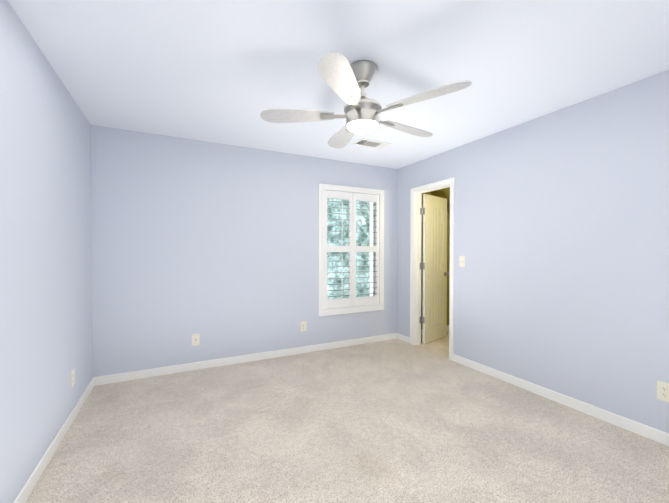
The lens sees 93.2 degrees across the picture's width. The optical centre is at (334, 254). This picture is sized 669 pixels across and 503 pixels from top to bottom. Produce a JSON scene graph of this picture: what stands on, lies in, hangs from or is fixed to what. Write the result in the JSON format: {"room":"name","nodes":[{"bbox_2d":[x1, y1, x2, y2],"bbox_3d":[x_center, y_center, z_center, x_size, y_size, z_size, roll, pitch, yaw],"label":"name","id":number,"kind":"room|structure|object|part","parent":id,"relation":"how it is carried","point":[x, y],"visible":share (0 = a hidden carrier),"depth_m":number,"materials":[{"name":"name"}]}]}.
{"room":"empty bedroom","nodes":[
{"label":"empty bedroom","id":0,"kind":"room"},
{"bbox_2d":[0,0,95,502],"bbox_3d":[-1.306,0.038,0.921,0.120,2.440,4.740,0,1,-27],"label":"wall","id":1,"kind":"structure","parent":0,"point":[48,265],"depth_m":1.80,"materials":[{"name":"blue paint"}]},
{"bbox_2d":[13,377,96,502],"bbox_3d":[-1.245,1.217,0.968,0.017,0.082,4.500,0,1,-27],"label":"baseboard","id":2,"kind":"structure","parent":1,"relation":"attached to","point":[28,487],"depth_m":1.93,"materials":[{"name":"white wood"}]},
{"bbox_2d":[71,369,74,387],"bbox_3d":[-1.962,0.924,2.372,0.007,0.124,0.079,0,1,-27],"label":"electrical outlet","id":3,"kind":"object","parent":1,"relation":"attached to","point":[72,377],"visible":1,"depth_m":2.36,"materials":[{"name":"white plastic"}]},
{"bbox_2d":[92,125,395,376],"bbox_3d":[-0.715,-0.001,3.808,3.540,2.440,0.120,0,1,-27],"label":"wall","id":4,"kind":"structure","parent":0,"point":[124,250],"depth_m":3.42,"materials":[{"name":"blue paint"}]},
{"bbox_2d":[192,334,199,345],"bbox_3d":[-1.474,0.904,3.360,0.079,0.124,0.016,0,1,-27],"label":"outlet","id":5,"kind":"object","parent":4,"relation":"attached to","point":[195,339],"visible":1,"depth_m":3.36,"materials":[{"name":"white plastic"}]},
{"bbox_2d":[97,333,396,384],"bbox_3d":[-0.667,1.178,3.774,3.520,0.082,0.013,0,1,-27],"label":"baseboard","id":6,"kind":"structure","parent":4,"relation":"attached to","point":[107,379],"depth_m":3.52,"materials":[{"name":"white wood"}]},
{"bbox_2d":[300,321,305,331],"bbox_3d":[-0.384,0.885,3.916,0.079,0.124,0.007,0,1,-27],"label":"electrical outlet","id":7,"kind":"object","parent":4,"relation":"attached to","point":[302,325],"visible":1,"depth_m":3.91,"materials":[{"name":"white plastic"}]},
{"bbox_2d":[318,183,383,316],"bbox_3d":[0.222,-0.064,4.260,1.008,1.677,0.136,0,1,-27],"label":"window","id":8,"kind":"structure","parent":4,"relation":"in","point":[320,312],"depth_m":4.23,"materials":[{"name":"white"}]},
{"bbox_2d":[324,190,352,308],"bbox_3d":[0.049,-0.068,4.129,0.424,1.517,0.099,0,1,-27],"label":"window shutter","id":9,"kind":"object","parent":8,"relation":"attached to","point":[338,302],"visible":0.94,"depth_m":4.13,"materials":[{"name":"white wood"}]},
{"bbox_3d":[0.236,-0.070,4.232,0.920,1.585,0.069,0,1,-27],"label":"window shutter frame","id":10,"kind":"part","parent":8,"relation":"part of","materials":[{"name":"white wood"}]},
{"bbox_2d":[353,193,378,305],"bbox_3d":[0.430,-0.071,4.321,0.424,1.517,0.099,0,1,-27],"label":"window shutter","id":11,"kind":"object","parent":8,"relation":"attached to","point":[365,300],"visible":0.98,"depth_m":4.30,"materials":[{"name":"white wood"}]},
{"bbox_3d":[0.201,-0.070,4.300,0.920,1.585,0.045,0,1,-27],"label":"window sash","id":12,"kind":"part","parent":8,"relation":"part of","materials":[{"name":"white wood"}]},
{"bbox_2d":[7,0,668,168],"bbox_3d":[0.809,-1.246,1.972,4.860,0.100,4.740,0,1,-27],"label":"ceiling","id":13,"kind":"structure","parent":0,"point":[222,71],"depth_m":1.95,"materials":[{"name":"paint"}]},
{"bbox_2d":[260,53,471,147],"bbox_3d":[0.199,-1.002,2.071,1.246,0.391,1.253,0,1,-27],"label":"fan","id":14,"kind":"object","parent":13,"relation":"hanging from","point":[344,79],"visible":1,"depth_m":1.95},
{"bbox_2d":[347,119,378,132],"bbox_3d":[0.182,-0.822,2.036,0.204,0.031,0.204,0,1,-27],"label":"diffuser","id":15,"kind":"object","parent":14,"relation":"attached to","point":[353,125],"depth_m":1.99,"materials":[{"name":"white glass"}]},
{"bbox_2d":[352,138,391,148],"bbox_3d":[0.412,-1.211,3.458,0.390,0.010,0.190,0,1,-27],"label":"ceiling vent","id":16,"kind":"object","parent":13,"relation":"in","point":[371,143],"visible":1,"depth_m":3.45,"materials":[{"name":"white metal"}]},
{"bbox_2d":[25,331,668,502],"bbox_3d":[0.809,1.294,2.007,4.860,0.100,4.740,0,1,-27],"label":"floor","id":17,"kind":"structure","parent":0,"point":[393,421],"depth_m":2.10,"materials":[{"name":"carpet"}]},
{"bbox_2d":[421,187,449,328],"bbox_3d":[2.474,0.002,2.831,1.130,2.460,4.740,0,1,-27],"label":"wall","id":18,"kind":"structure","parent":0,"point":[443,193],"depth_m":4.79,"materials":[{"name":"paint"}]},
{"bbox_2d":[396,70,668,433],"bbox_3d":[1.943,0.016,2.562,0.060,2.440,4.740,0,1,-27],"label":"wall","id":19,"kind":"structure","parent":0,"point":[561,217],"depth_m":2.56,"materials":[{"name":"blue paint"}]},
{"bbox_2d":[397,333,409,343],"bbox_3d":[0.970,1.170,4.419,0.017,0.082,0.275,0,1,-27],"label":"baseboard","id":20,"kind":"structure","parent":19,"relation":"attached to","point":[406,339],"depth_m":4.42,"materials":[{"name":"white wood"}]},
{"bbox_2d":[410,177,454,360],"bbox_3d":[1.255,0.164,3.992,0.156,2.105,0.759,0,1,-27],"label":"door frame","id":21,"kind":"structure","parent":19,"relation":"attached to","point":[451,181],"depth_m":4.23,"materials":[{"name":"white wood"}]},
{"bbox_2d":[419,194,449,343],"bbox_3d":[1.411,0.190,4.458,0.642,2.020,0.173,-1,1,-43],"label":"door leaf","id":22,"kind":"structure","parent":19,"relation":"in","point":[433,265],"depth_m":4.43,"materials":[{"name":"white wood"}]},
{"bbox_2d":[459,256,464,266],"bbox_3d":[1.416,0.073,3.518,0.019,0.124,0.079,0,1,-27],"label":"switch plate","id":23,"kind":"object","parent":19,"relation":"attached to","point":[461,261],"visible":1,"depth_m":3.52,"materials":[{"name":"white plastic"}]},
{"bbox_2d":[453,354,668,446],"bbox_3d":[2.138,1.201,2.108,0.017,0.082,3.425,0,1,-27],"label":"baseboard","id":24,"kind":"structure","parent":19,"relation":"attached to","point":[638,428],"depth_m":2.52,"materials":[{"name":"white wood"}]},
{"bbox_2d":[657,380,668,402],"bbox_3d":[2.161,0.897,2.068,0.007,0.124,0.079,0,1,-27],"label":"electrical outlet","id":25,"kind":"object","parent":19,"relation":"attached to","point":[662,391],"visible":1,"depth_m":2.07,"materials":[{"name":"white plastic"}]},
{"label":"outside","id":26,"kind":"structure","parent":0,"visible":0},
{"bbox_2d":[327,199,372,298],"bbox_3d":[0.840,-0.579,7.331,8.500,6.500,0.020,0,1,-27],"label":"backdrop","id":27,"kind":"structure","parent":26,"point":[331,259],"depth_m":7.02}
]}

